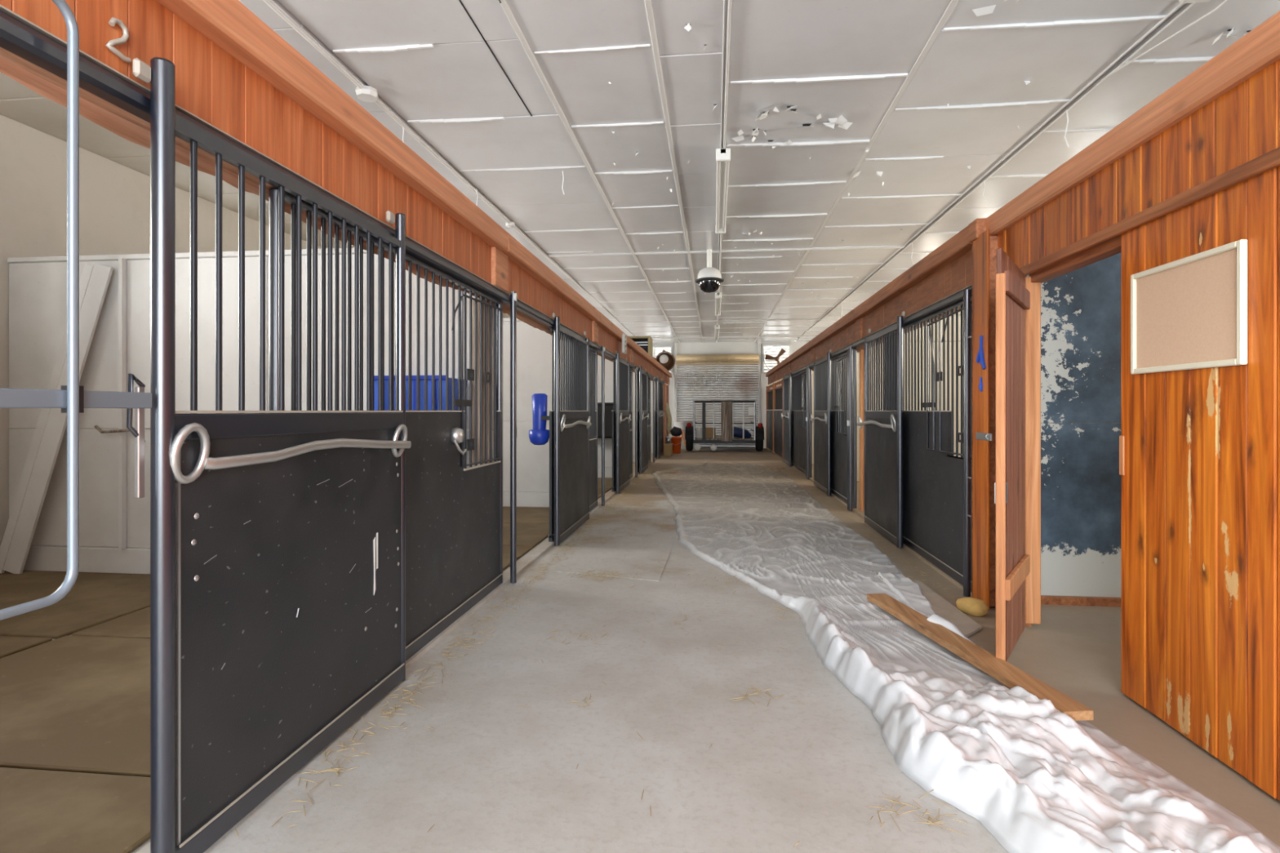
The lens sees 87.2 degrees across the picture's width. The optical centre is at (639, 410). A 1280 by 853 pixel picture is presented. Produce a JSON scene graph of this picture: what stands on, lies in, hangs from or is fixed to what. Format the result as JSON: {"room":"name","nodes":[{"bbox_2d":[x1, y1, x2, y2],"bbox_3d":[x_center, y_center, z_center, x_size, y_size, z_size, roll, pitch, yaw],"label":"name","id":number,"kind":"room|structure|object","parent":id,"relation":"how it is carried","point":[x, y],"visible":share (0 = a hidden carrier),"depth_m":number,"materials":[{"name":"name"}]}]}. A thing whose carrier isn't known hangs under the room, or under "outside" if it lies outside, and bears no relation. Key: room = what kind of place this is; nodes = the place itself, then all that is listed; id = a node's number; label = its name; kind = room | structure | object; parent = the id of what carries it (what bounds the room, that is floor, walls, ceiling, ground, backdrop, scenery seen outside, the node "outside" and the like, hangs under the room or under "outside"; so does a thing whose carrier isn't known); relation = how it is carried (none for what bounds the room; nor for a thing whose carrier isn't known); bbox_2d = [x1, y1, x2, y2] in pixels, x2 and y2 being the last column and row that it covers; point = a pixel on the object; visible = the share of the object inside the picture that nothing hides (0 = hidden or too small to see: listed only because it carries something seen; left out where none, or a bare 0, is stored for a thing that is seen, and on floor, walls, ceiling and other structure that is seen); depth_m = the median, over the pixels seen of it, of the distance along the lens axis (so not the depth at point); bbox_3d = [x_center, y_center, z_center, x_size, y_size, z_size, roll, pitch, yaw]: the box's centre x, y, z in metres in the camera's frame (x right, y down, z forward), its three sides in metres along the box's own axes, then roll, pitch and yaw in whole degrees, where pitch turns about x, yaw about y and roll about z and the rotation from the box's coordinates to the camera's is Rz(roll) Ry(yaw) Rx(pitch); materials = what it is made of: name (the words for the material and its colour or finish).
{"room":"farm building","nodes":[
{"label":"farm building","id":0,"kind":"room"},
{"bbox_2d":[0,114,320,546],"bbox_3d":[-4.365,-0.525,10.192,0.080,3.530,25.700,0,0,6],"label":"wall","id":1,"kind":"structure","parent":0,"point":[114,197],"depth_m":5.61,"materials":[{"name":"paint"}]},
{"bbox_2d":[7,248,493,573],"bbox_3d":[-2.958,0.025,4.994,3.860,2.410,0.073,0,0,6],"label":"wall","id":2,"kind":"structure","parent":0,"point":[37,286],"depth_m":5.07,"materials":[{"name":"white paint"}]},
{"bbox_2d":[93,425,134,433],"bbox_3d":[-3.943,0.141,5.031,0.307,0.061,0.077,0,0,6],"label":"wall hook","id":3,"kind":"object","parent":2,"relation":"attached to","point":[96,427],"visible":0.79,"depth_m":5.00,"materials":[{"name":"brown metal"}]},
{"bbox_2d":[105,17,131,62],"bbox_3d":[-1.298,-0.926,1.671,0.013,0.097,0.065,0,0,6],"label":"number two","id":4,"kind":"object","parent":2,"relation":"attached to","point":[113,21],"visible":1,"depth_m":1.67,"materials":[{"name":"beige"}]},
{"bbox_2d":[118,257,126,549],"bbox_3d":[-3.893,-0.050,5.054,0.030,2.180,0.040,0,0,6],"label":"strip","id":5,"kind":"object","parent":2,"relation":"attached to","point":[122,262],"visible":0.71,"depth_m":5.04,"materials":[{"name":"white paint"}]},
{"bbox_2d":[0,4,395,243],"bbox_3d":[-1.266,-0.803,2.002,0.056,0.063,2.200,0,0,6],"label":"door track","id":6,"kind":"object","parent":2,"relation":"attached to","point":[19,36],"visible":0.62,"depth_m":1.65,"materials":[{"name":"black metal"}]},
{"bbox_2d":[132,57,411,852],"bbox_3d":[-1.156,0.161,2.383,0.084,2.138,1.422,0,0,6],"label":"door","id":7,"kind":"structure","parent":6,"relation":"hanging from","point":[277,538],"depth_m":2.11,"materials":[{"name":"black metal"}]},
{"bbox_2d":[0,0,151,620],"bbox_3d":[-1.302,-0.242,1.100,0.040,1.316,1.220,0,0,6],"label":"gate","id":8,"kind":"object","parent":7,"relation":"attached to","point":[72,398],"visible":1,"depth_m":1.47,"materials":[{"name":"grey"}]},
{"bbox_2d":[126,373,145,497],"bbox_3d":[-1.262,0.064,1.683,0.012,0.312,0.049,0,0,6],"label":"door handle","id":9,"kind":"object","parent":7,"relation":"attached to","point":[138,432],"depth_m":1.68,"materials":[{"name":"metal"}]},
{"bbox_2d":[0,0,671,385],"bbox_3d":[-0.331,-0.967,10.752,0.215,0.517,23.300,0,0,6],"label":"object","id":10,"kind":"structure","parent":2,"relation":"attached to","point":[234,73],"depth_m":2.30,"materials":[{"name":"wood"}]},
{"bbox_2d":[628,336,653,357],"bbox_3d":[-0.017,-1.443,15.295,0.560,0.434,0.600,0,0,6],"label":"box","id":11,"kind":"object","parent":10,"relation":"on","point":[646,343],"visible":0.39,"depth_m":15.15,"materials":[{"name":"brown"}]},
{"bbox_2d":[655,351,675,370],"bbox_3d":[0.789,-1.530,20.940,0.600,0.600,0.300,0,0,6],"label":"fan","id":12,"kind":"object","parent":10,"relation":"on","point":[664,358],"visible":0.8,"depth_m":20.89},
{"bbox_2d":[373,375,467,410],"bbox_3d":[-1.504,0.030,4.586,0.550,0.520,0.375,0,0,6],"label":"tub","id":13,"kind":"object","parent":2,"relation":"attached to","point":[375,377],"visible":0.12,"depth_m":4.42,"materials":[{"name":"blue plastic"}]},
{"bbox_2d":[387,230,510,303],"bbox_3d":[-1.049,-0.803,3.965,0.056,0.063,1.750,0,0,6],"label":"door track","id":14,"kind":"object","parent":2,"relation":"attached to","point":[414,248],"visible":0.7,"depth_m":3.77,"materials":[{"name":"black metal"}]},
{"bbox_2d":[504,294,601,351],"bbox_3d":[-0.737,-0.803,6.782,0.056,0.063,3.880,0,0,6],"label":"door track","id":15,"kind":"object","parent":2,"relation":"attached to","point":[522,307],"visible":0.6,"depth_m":5.76,"materials":[{"name":"black metal"}]},
{"bbox_2d":[552,312,591,545],"bbox_3d":[-0.666,0.170,6.851,0.084,2.120,1.572,0,0,6],"label":"door","id":16,"kind":"structure","parent":15,"relation":"hanging from","point":[571,428],"depth_m":6.69,"materials":[{"name":"black metal"}]},
{"bbox_2d":[466,318,567,506],"bbox_3d":[-2.547,0.025,8.712,3.860,2.410,0.073,0,0,6],"label":"wall","id":17,"kind":"structure","parent":0,"point":[534,345],"depth_m":8.57,"materials":[{"name":"white paint"}]},
{"bbox_2d":[546,355,613,477],"bbox_3d":[-2.138,0.025,12.409,3.860,2.410,0.073,0,0,6],"label":"wall","id":18,"kind":"structure","parent":0,"point":[608,364],"depth_m":12.22,"materials":[{"name":"white paint"}]},
{"bbox_2d":[597,402,613,438],"bbox_3d":[-0.779,0.175,12.049,0.740,0.630,0.320,0,0,6],"label":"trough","id":19,"kind":"object","parent":18,"relation":"attached to","point":[608,406],"visible":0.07,"depth_m":11.88,"materials":[{"name":"black"}]},
{"bbox_2d":[598,346,635,368],"bbox_3d":[-0.319,-0.803,10.559,0.056,0.063,3.680,0,0,6],"label":"door track","id":20,"kind":"object","parent":18,"relation":"attached to","point":[607,353],"visible":0.68,"depth_m":9.80,"materials":[{"name":"black metal"}]},
{"bbox_2d":[615,351,631,493],"bbox_3d":[-0.252,0.170,10.593,0.084,2.120,1.342,0,0,6],"label":"door","id":21,"kind":"structure","parent":20,"relation":"hanging from","point":[623,417],"depth_m":10.43,"materials":[{"name":"black metal"}]},
{"bbox_2d":[632,372,635,462],"bbox_3d":[-1.728,0.025,16.107,3.860,2.410,0.073,0,0,6],"label":"wall","id":22,"kind":"structure","parent":0,"point":[633,373],"depth_m":15.91,"materials":[{"name":"white paint"}]},
{"bbox_2d":[633,365,653,377],"bbox_3d":[0.083,-0.803,14.187,0.056,0.063,3.580,0,0,6],"label":"door track","id":23,"kind":"object","parent":22,"relation":"attached to","point":[650,375],"visible":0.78,"depth_m":14.30,"materials":[{"name":"black metal"}]},
{"bbox_2d":[639,364,648,473],"bbox_3d":[0.092,0.170,13.699,0.084,2.120,1.292,0,0,6],"label":"door","id":24,"kind":"structure","parent":23,"relation":"hanging from","point":[643,377],"depth_m":13.56,"materials":[{"name":"black metal"}]},
{"bbox_2d":[0,0,1279,342],"bbox_3d":[1.062,-2.293,9.591,10.900,0.154,25.700,0,0,6],"label":"ceiling","id":25,"kind":"structure","parent":0,"point":[852,125],"depth_m":5.19,"materials":[{"name":"paint"}]},
{"bbox_2d":[262,0,616,315],"bbox_3d":[-1.531,-2.220,8.118,0.157,0.084,15.401,0,0,7],"label":"conduit","id":26,"kind":"object","parent":25,"relation":"attached to","point":[364,93],"visible":1,"depth_m":4.76,"materials":[{"name":"white"}]},
{"bbox_2d":[694,248,724,293],"bbox_3d":[0.976,-1.962,9.450,0.410,0.615,0.410,0,0,6],"label":"dome camera","id":27,"kind":"object","parent":25,"relation":"hanging from","point":[709,279],"visible":1,"depth_m":9.34,"materials":[{"name":"white plastic"}]},
{"bbox_2d":[715,292,721,315],"bbox_3d":[1.626,-2.197,14.006,0.124,0.105,2.400,0,0,6],"label":"ceiling light","id":28,"kind":"object","parent":25,"relation":"attached to","point":[717,295],"visible":1,"depth_m":13.65,"materials":[{"name":"white plastic"}]},
{"bbox_2d":[715,147,730,233],"bbox_3d":[0.846,-2.197,6.959,0.124,0.105,2.420,0,0,6],"label":"ceiling light","id":29,"kind":"object","parent":25,"relation":"attached to","point":[722,156],"visible":1,"depth_m":6.53,"materials":[{"name":"white plastic"}]},
{"bbox_2d":[651,0,817,342],"bbox_3d":[1.232,-2.243,11.132,10.800,0.036,22.000,0,0,6],"label":"conduit","id":30,"kind":"object","parent":25,"relation":"attached to","point":[730,2],"visible":0.59,"depth_m":4.83,"materials":[{"name":"white"}]},
{"bbox_2d":[813,0,1227,324],"bbox_3d":[3.759,-2.197,10.299,0.165,0.126,14.700,0,0,6],"label":"conduit","id":31,"kind":"object","parent":25,"relation":"attached to","point":[1193,2],"visible":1,"depth_m":4.70,"materials":[{"name":"white"}]},
{"bbox_2d":[8,448,1279,852],"bbox_3d":[0.732,1.315,6.610,10.900,0.150,31.700,0,0,6],"label":"floor","id":32,"kind":"structure","parent":0,"point":[494,774],"depth_m":2.59,"materials":[{"name":"concrete"}]},
{"bbox_2d":[0,635,52,658],"bbox_3d":[-4.146,1.229,3.130,1.870,0.020,1.170,0,0,6],"label":"rubber mat","id":33,"kind":"object","parent":32,"relation":"on","point":[9,645],"visible":0.89,"depth_m":3.53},
{"bbox_2d":[0,635,150,777],"bbox_3d":[-2.249,1.230,2.945,1.880,0.019,1.220,0,0,6],"label":"rubber mat","id":34,"kind":"object","parent":32,"relation":"on","point":[68,703],"visible":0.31,"depth_m":2.77,"materials":[{"name":"rubber"}]},
{"bbox_2d":[0,767,150,852],"bbox_3d":[-2.382,1.230,1.748,1.880,0.019,1.150,0,0,6],"label":"rubber mat","id":35,"kind":"object","parent":32,"relation":"on","point":[42,811],"visible":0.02,"depth_m":2.04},
{"bbox_2d":[0,570,150,639],"bbox_3d":[-4.005,1.230,4.397,1.870,0.019,1.320,0,0,6],"label":"rubber mat","id":36,"kind":"object","parent":32,"relation":"on","point":[95,598],"visible":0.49,"depth_m":4.32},
{"bbox_2d":[0,262,113,573],"bbox_3d":[-4.396,0.060,5.036,0.905,2.346,0.038,0,0,1],"label":"leaning boards","id":37,"kind":"object","parent":36,"relation":"on","point":[94,282],"visible":0.92,"depth_m":5.03,"materials":[{"name":"white paint"}]},
{"bbox_2d":[71,606,150,638],"bbox_3d":[-2.110,1.230,4.208,1.880,0.019,1.280,0,0,6],"label":"rubber mat","id":38,"kind":"object","parent":32,"relation":"on","point":[136,624],"visible":0.12,"depth_m":3.77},
{"bbox_2d":[492,291,517,582],"bbox_3d":[-0.975,0.190,4.855,0.220,2.080,0.088,0,0,22],"label":"post","id":39,"kind":"object","parent":32,"relation":"on","point":[513,296],"visible":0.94,"depth_m":4.79,"materials":[{"name":"black metal"}]},
{"bbox_2d":[502,545,533,570],"bbox_3d":[-1.960,1.230,5.562,1.880,0.018,1.185,0,0,6],"label":"rubber mat","id":40,"kind":"object","parent":32,"relation":"on","point":[521,550],"visible":0.18,"depth_m":5.76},
{"bbox_2d":[502,522,549,547],"bbox_3d":[-1.828,1.229,6.755,1.880,0.021,1.185,0,0,6],"label":"rubber mat","id":41,"kind":"object","parent":32,"relation":"on","point":[527,534],"visible":0.18,"depth_m":6.66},
{"bbox_2d":[502,506,549,523],"bbox_3d":[-1.696,1.229,7.947,1.880,0.019,1.185,0,0,6],"label":"rubber mat","id":42,"kind":"object","parent":32,"relation":"on","point":[524,514],"visible":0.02,"depth_m":7.87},
{"bbox_2d":[235,470,966,847],"bbox_3d":[0.940,1.229,7.722,3.121,0.018,12.274,0,0,6],"label":"straw","id":43,"kind":"object","parent":32,"relation":"on","point":[646,472],"visible":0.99,"depth_m":3.17,"materials":[{"name":"beige"}]},
{"bbox_2d":[601,346,604,506],"bbox_3d":[-0.546,0.200,8.731,0.220,2.060,0.088,0,0,22],"label":"post","id":44,"kind":"object","parent":32,"relation":"on","point":[602,347],"visible":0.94,"depth_m":8.67,"materials":[{"name":"black metal"}]},
{"bbox_2d":[555,528,675,581],"bbox_3d":[-0.203,1.237,5.938,0.970,0.004,2.040,0,0,6],"label":"concrete slab","id":45,"kind":"object","parent":32,"relation":"on","point":[594,554],"visible":1,"depth_m":5.72,"materials":[{"name":"concrete"}]},
{"bbox_2d":[635,366,637,477],"bbox_3d":[-0.136,0.210,12.428,0.220,2.040,0.088,0,0,22],"label":"post","id":46,"kind":"object","parent":32,"relation":"on","point":[636,367],"visible":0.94,"depth_m":12.37,"materials":[{"name":"black metal"}]},
{"bbox_2d":[653,376,654,462],"bbox_3d":[0.260,0.210,16.007,0.220,2.040,0.088,0,0,22],"label":"post","id":47,"kind":"object","parent":32,"relation":"on","point":[653,376],"visible":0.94,"depth_m":15.94,"materials":[{"name":"black metal"}]},
{"bbox_2d":[663,383,668,453],"bbox_3d":[0.731,0.225,20.419,0.200,2.030,1.350,0,0,6],"label":"doorway","id":48,"kind":"structure","parent":32,"relation":"on","point":[665,387],"depth_m":19.74,"materials":[{"name":"black"}]},
{"bbox_2d":[665,403,671,434],"bbox_3d":[0.851,0.244,19.770,0.215,0.924,0.154,0,0,-17],"label":"rag","id":49,"kind":"object","parent":48,"relation":"hanging from","point":[668,426],"visible":0.87,"depth_m":19.71,"materials":[{"name":"fabric"}]},
{"bbox_2d":[664,443,672,456],"bbox_3d":[0.783,1.070,18.526,0.200,0.340,0.400,0,0,6],"label":"cardboard box","id":50,"kind":"object","parent":32,"relation":"on","point":[668,446],"visible":0.92,"depth_m":18.33,"materials":[{"name":"brown"}]},
{"bbox_2d":[671,436,681,453],"bbox_3d":[1.043,1.005,19.601,0.360,0.470,0.366,0,0,6],"label":"bucket","id":51,"kind":"object","parent":32,"relation":"on","point":[676,441],"visible":0.77,"depth_m":19.46,"materials":[{"name":"orange plastic"}]},
{"bbox_2d":[674,421,693,448],"bbox_3d":[1.411,0.800,21.827,0.600,0.880,0.600,0,0,6],"label":"drum","id":52,"kind":"object","parent":32,"relation":"on","point":[682,424],"visible":0.37,"depth_m":21.55,"materials":[{"name":"white"}]},
{"bbox_2d":[684,400,764,451],"bbox_3d":[2.624,0.475,20.979,2.360,1.530,2.120,0,0,6],"label":"trailer","id":53,"kind":"object","parent":32,"relation":"on","point":[726,423],"visible":1,"depth_m":19.99,"materials":[{"name":"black metal"}]},
{"bbox_2d":[705,426,715,438],"bbox_3d":[2.170,0.680,20.687,0.320,0.320,0.320,0,0,6],"label":"carton","id":54,"kind":"object","parent":53,"relation":"on","point":[708,430],"visible":0.92,"depth_m":20.53,"materials":[{"name":"brown cardboard"}]},
{"bbox_2d":[733,426,751,438],"bbox_3d":[2.933,0.667,20.366,0.901,0.374,0.349,0,0,6],"label":"tarp","id":55,"kind":"object","parent":53,"relation":"on","point":[738,432],"visible":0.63,"depth_m":20.25,"materials":[{"name":"blue"}]},
{"bbox_2d":[765,378,782,460],"bbox_3d":[3.876,0.225,19.291,0.100,2.030,5.440,0,0,6],"label":"stall","id":56,"kind":"object","parent":32,"relation":"on","point":[774,399],"visible":0.78,"depth_m":19.19,"materials":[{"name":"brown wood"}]},
{"bbox_2d":[805,366,808,479],"bbox_3d":[3.041,0.225,11.970,0.123,2.010,0.264,0,0,-36],"label":"post","id":57,"kind":"object","parent":32,"relation":"on","point":[807,367],"visible":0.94,"depth_m":11.97,"materials":[{"name":"black metal"}]},
{"bbox_2d":[846,346,864,511],"bbox_3d":[2.626,0.225,8.223,0.123,2.010,0.264,0,0,-36],"label":"post","id":58,"kind":"object","parent":32,"relation":"on","point":[849,422],"visible":1,"depth_m":8.22,"materials":[{"name":"black metal"}]},
{"bbox_2d":[875,573,982,637],"bbox_3d":[1.853,1.225,4.300,0.247,0.014,1.463,0,0,3],"label":"plywood offcut","id":59,"kind":"object","parent":32,"relation":"on","point":[966,625],"visible":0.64,"depth_m":4.05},
{"bbox_2d":[926,613,976,644],"bbox_3d":[1.687,1.186,3.599,0.091,0.119,0.455,0,0,-21],"label":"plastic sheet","id":60,"kind":"object","parent":32,"relation":"on","point":[935,618],"visible":0.26,"depth_m":3.65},
{"bbox_2d":[653,460,1279,852],"bbox_3d":[1.128,1.152,8.462,2.577,0.172,14.727,0,0,5],"label":"plastic sheet","id":61,"kind":"object","parent":32,"relation":"on","point":[1039,779],"visible":0.97,"depth_m":2.53,"materials":[{"name":"plastic"}]},
{"bbox_2d":[866,593,1093,720],"bbox_3d":[1.593,1.178,3.436,0.120,0.064,1.755,0,0,-5],"label":"plank","id":62,"kind":"object","parent":61,"relation":"on","point":[1008,674],"visible":0.93,"depth_m":3.14,"materials":[{"name":"brown wood"}]},
{"bbox_2d":[963,288,971,596],"bbox_3d":[2.166,0.215,4.430,0.044,2.030,0.102,0,0,6],"label":"post","id":63,"kind":"object","parent":32,"relation":"on","point":[966,293],"visible":1,"depth_m":4.44,"materials":[{"name":"black metal"}]},
{"bbox_2d":[955,597,988,616],"bbox_3d":[2.030,1.191,4.109,0.184,0.098,0.128,0,0,40],"label":"lump","id":64,"kind":"object","parent":32,"relation":"on","point":[971,606],"visible":1,"depth_m":4.06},
{"bbox_2d":[650,380,655,453],"bbox_3d":[-1.327,0.025,19.734,3.860,2.410,0.073,0,0,6],"label":"wall","id":65,"kind":"structure","parent":0,"point":[651,381],"depth_m":19.53,"materials":[{"name":"white paint"}]},
{"bbox_2d":[653,341,808,448],"bbox_3d":[2.468,-0.515,22.294,10.900,3.510,0.180,0,0,6],"label":"wall","id":66,"kind":"structure","parent":0,"point":[700,348],"depth_m":22.21,"materials":[{"name":"white paint"}]},
{"bbox_2d":[135,457,657,852],"bbox_3d":[-0.451,1.229,9.809,0.115,0.022,25.400,0,0,6],"label":"trim","id":67,"kind":"structure","parent":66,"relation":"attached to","point":[526,561],"depth_m":4.72,"materials":[{"name":"metal"}]},
{"bbox_2d":[268,187,502,661],"bbox_3d":[-1.127,0.230,3.541,0.050,2.000,2.478,0,0,6],"label":"stall","id":68,"kind":"object","parent":67,"relation":"on","point":[454,510],"visible":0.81,"depth_m":3.55,"materials":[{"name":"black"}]},
{"bbox_2d":[450,427,466,454],"bbox_3d":[-1.050,0.177,3.877,0.056,0.161,0.131,0,0,6],"label":"clip","id":69,"kind":"object","parent":68,"relation":"attached to","point":[457,434],"visible":1,"depth_m":3.85,"materials":[{"name":"silver metal"}]},
{"bbox_2d":[450,427,464,444],"bbox_3d":[-1.050,0.145,3.879,0.055,0.096,0.096,0,0,6],"label":"knob","id":70,"kind":"object","parent":69,"relation":"on","point":[457,434],"depth_m":3.85,"materials":[{"name":"silver metal"}]},
{"bbox_2d":[471,298,489,466],"bbox_3d":[-1.068,0.239,4.575,0.070,1.958,0.260,0,0,6],"label":"stud","id":71,"kind":"object","parent":67,"relation":"on","point":[473,300],"visible":0.14,"depth_m":4.46,"materials":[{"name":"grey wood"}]},
{"bbox_2d":[548,327,597,542],"bbox_3d":[-0.696,0.230,7.434,0.050,2.000,2.424,0,0,6],"label":"stall","id":72,"kind":"object","parent":67,"relation":"on","point":[593,353],"visible":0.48,"depth_m":8.15,"materials":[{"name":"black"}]},
{"bbox_2d":[528,393,549,444],"bbox_3d":[-0.948,0.083,6.301,0.194,0.485,0.222,0,0,-28],"label":"pet feeder","id":73,"kind":"object","parent":72,"relation":"hanging from","point":[539,435],"visible":0.98,"depth_m":6.27,"materials":[{"name":"blue plastic"}]},
{"bbox_2d":[528,429,549,444],"bbox_3d":[-0.943,0.253,6.292,0.194,0.145,0.194,0,0,6],"label":"bowl","id":74,"kind":"object","parent":73,"relation":"on","point":[537,437],"depth_m":6.22,"materials":[{"name":"blue plastic"}]},
{"bbox_2d":[611,359,632,492],"bbox_3d":[-0.281,0.230,11.186,0.050,2.000,2.274,0,0,6],"label":"stall","id":75,"kind":"object","parent":67,"relation":"on","point":[613,489],"visible":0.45,"depth_m":10.24,"materials":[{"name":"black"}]},
{"bbox_2d":[637,371,650,472],"bbox_3d":[0.088,0.230,14.515,0.050,2.000,2.674,0,0,6],"label":"stall","id":76,"kind":"object","parent":67,"relation":"on","point":[649,378],"visible":0.38,"depth_m":15.38,"materials":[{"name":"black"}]},
{"bbox_2d":[654,380,657,457],"bbox_3d":[0.525,0.230,18.466,0.050,2.000,2.424,0,0,6],"label":"stall","id":77,"kind":"object","parent":67,"relation":"on","point":[655,381],"visible":0.19,"depth_m":17.44,"materials":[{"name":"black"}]},
{"bbox_2d":[653,346,672,373],"bbox_3d":[0.615,-1.690,22.366,0.920,0.920,0.195,0,0,6],"label":"exhaust fan","id":78,"kind":"object","parent":66,"relation":"attached to","point":[658,349],"visible":0.2,"depth_m":22.40,"materials":[{"name":"white metal"}]},
{"bbox_2d":[675,353,759,448],"bbox_3d":[2.545,-0.320,22.124,2.800,3.120,0.259,0,0,6],"label":"door","id":79,"kind":"structure","parent":66,"relation":"in","point":[734,383],"depth_m":22.21,"materials":[{"name":"metal"}]},
{"bbox_2d":[762,344,791,373],"bbox_3d":[4.461,-1.690,21.940,0.920,0.920,0.195,0,0,6],"label":"exhaust fan","id":80,"kind":"object","parent":66,"relation":"attached to","point":[778,352],"visible":0.66,"depth_m":21.99,"materials":[{"name":"white metal"}]},
{"bbox_2d":[812,363,859,463],"bbox_3d":[5.329,0.025,15.325,3.620,2.410,0.073,0,0,6],"label":"wall","id":81,"kind":"structure","parent":0,"point":[857,363],"depth_m":15.46,"materials":[{"name":"beige paint"}]},
{"bbox_2d":[784,364,811,377],"bbox_3d":[3.296,-0.803,14.198,0.056,0.063,4.250,0,0,6],"label":"door track","id":82,"kind":"object","parent":81,"relation":"attached to","point":[803,368],"visible":0.76,"depth_m":13.54,"materials":[{"name":"black metal"}]},
{"bbox_2d":[781,369,791,466],"bbox_3d":[3.372,0.170,15.514,0.084,2.120,1.621,0,0,6],"label":"door","id":83,"kind":"structure","parent":82,"relation":"hanging from","point":[786,416],"depth_m":15.26,"materials":[{"name":"black metal"}]},
{"bbox_2d":[857,352,960,480],"bbox_3d":[4.919,0.025,11.628,3.620,2.410,0.073,0,0,6],"label":"wall","id":84,"kind":"structure","parent":0,"point":[858,353],"depth_m":11.73,"materials":[{"name":"beige paint"}]},
{"bbox_2d":[871,311,960,457],"bbox_3d":[4.510,0.025,7.930,3.620,2.410,0.073,0,0,6],"label":"wall","id":85,"kind":"structure","parent":0,"point":[959,313],"depth_m":8.02,"materials":[{"name":"beige paint"}]},
{"bbox_2d":[808,342,856,367],"bbox_3d":[2.851,-0.803,10.173,0.056,0.063,3.750,0,0,6],"label":"door track","id":86,"kind":"object","parent":85,"relation":"attached to","point":[844,349],"visible":0.6,"depth_m":9.35,"materials":[{"name":"black metal"}]},
{"bbox_2d":[809,349,831,495],"bbox_3d":[2.820,0.170,10.529,0.084,2.120,1.651,0,0,6],"label":"door","id":87,"kind":"structure","parent":86,"relation":"hanging from","point":[822,369],"depth_m":10.26,"materials":[{"name":"black metal"}]},
{"bbox_2d":[765,225,973,387],"bbox_3d":[3.221,-0.985,13.186,0.178,0.480,17.680,0,0,6],"label":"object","id":88,"kind":"structure","parent":85,"relation":"attached to","point":[946,270],"depth_m":6.24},
{"bbox_2d":[852,284,971,347],"bbox_3d":[2.428,-0.803,6.351,0.056,0.063,3.840,0,0,6],"label":"door track","id":89,"kind":"object","parent":85,"relation":"attached to","point":[957,296],"visible":0.62,"depth_m":5.41,"materials":[{"name":"black metal"}]},
{"bbox_2d":[857,311,905,547],"bbox_3d":[2.407,0.170,6.797,0.084,2.120,1.661,0,0,6],"label":"door","id":90,"kind":"structure","parent":89,"relation":"hanging from","point":[883,429],"depth_m":6.58,"materials":[{"name":"black metal"}]},
{"bbox_2d":[1025,253,1120,607],"bbox_3d":[4.094,0.030,4.170,3.620,2.419,0.090,0,0,6],"label":"wall","id":91,"kind":"structure","parent":0,"point":[1081,308],"depth_m":4.29,"materials":[{"name":"blue paint"}]},
{"bbox_2d":[767,448,973,597],"bbox_3d":[3.239,1.229,13.234,0.115,0.022,17.780,0,0,6],"label":"trim","id":92,"kind":"structure","parent":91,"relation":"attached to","point":[861,513],"depth_m":5.74,"materials":[{"name":"metal"}]},
{"bbox_2d":[791,368,812,477],"bbox_3d":[3.275,0.230,13.773,0.050,2.000,3.148,0,0,6],"label":"stall","id":93,"kind":"object","parent":92,"relation":"on","point":[798,380],"visible":0.7,"depth_m":13.53,"materials":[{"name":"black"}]},
{"bbox_2d":[831,348,857,508],"bbox_3d":[2.820,0.230,9.658,0.050,2.000,2.628,0,0,6],"label":"stall","id":94,"kind":"object","parent":92,"relation":"on","point":[838,363],"visible":0.6,"depth_m":9.21,"materials":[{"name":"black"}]},
{"bbox_2d":[884,297,971,591],"bbox_3d":[2.378,0.230,5.673,0.050,2.000,2.448,0,0,6],"label":"stall","id":95,"kind":"object","parent":92,"relation":"on","point":[933,477],"visible":0.58,"depth_m":5.31,"materials":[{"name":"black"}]},
{"bbox_2d":[968,10,1279,801],"bbox_3d":[1.833,0.003,0.557,0.198,2.475,7.809,0,0,6],"label":"wall","id":96,"kind":"structure","parent":0,"point":[1196,169],"depth_m":2.52,"materials":[{"name":"brown wood"}]},
{"bbox_2d":[976,335,986,369],"bbox_3d":[2.150,-0.362,4.233,0.027,0.216,0.132,0,0,6],"label":"tape mark","id":97,"kind":"object","parent":96,"relation":"attached to","point":[980,358],"visible":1,"depth_m":4.22,"materials":[{"name":"blue"}]},
{"bbox_2d":[975,432,992,440],"bbox_3d":[2.137,0.162,4.190,0.022,0.047,0.240,0,0,6],"label":"hasp","id":98,"kind":"object","parent":96,"relation":"attached to","point":[980,436],"visible":1,"depth_m":4.17,"materials":[{"name":"silver metal"}]},
{"bbox_2d":[994,248,1030,661],"bbox_3d":[1.919,0.228,3.451,0.060,1.975,0.799,0,0,37],"label":"door","id":99,"kind":"structure","parent":96,"relation":"attached to","point":[1012,296],"depth_m":3.32,"materials":[{"name":"brown wood"}]},
{"bbox_2d":[1119,435,1124,475],"bbox_3d":[2.089,0.195,2.913,0.007,0.170,0.030,0,0,6],"label":"strike plate","id":100,"kind":"object","parent":96,"relation":"attached to","point":[1122,438],"visible":1,"depth_m":2.91,"materials":[{"name":"brown wood"}]},
{"bbox_2d":[1130,239,1247,373],"bbox_3d":[2.035,-0.360,2.522,0.023,0.416,0.598,0,0,6],"label":"corkboard","id":101,"kind":"object","parent":96,"relation":"attached to","point":[1189,313],"visible":1,"depth_m":2.47,"materials":[{"name":"beige"}]},
{"bbox_3d":[0.484,-0.804,17.815,0.056,0.063,3.680,0,0,6],"label":"door track","id":102,"kind":"object","parent":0,"visible":0},
{"bbox_2d":[657,376,664,458],"bbox_3d":[0.554,0.170,17.874,0.084,2.120,1.592,0,0,6],"label":"door","id":103,"kind":"structure","parent":102,"relation":"hanging from","point":[660,413],"depth_m":17.71,"materials":[{"name":"black metal"}]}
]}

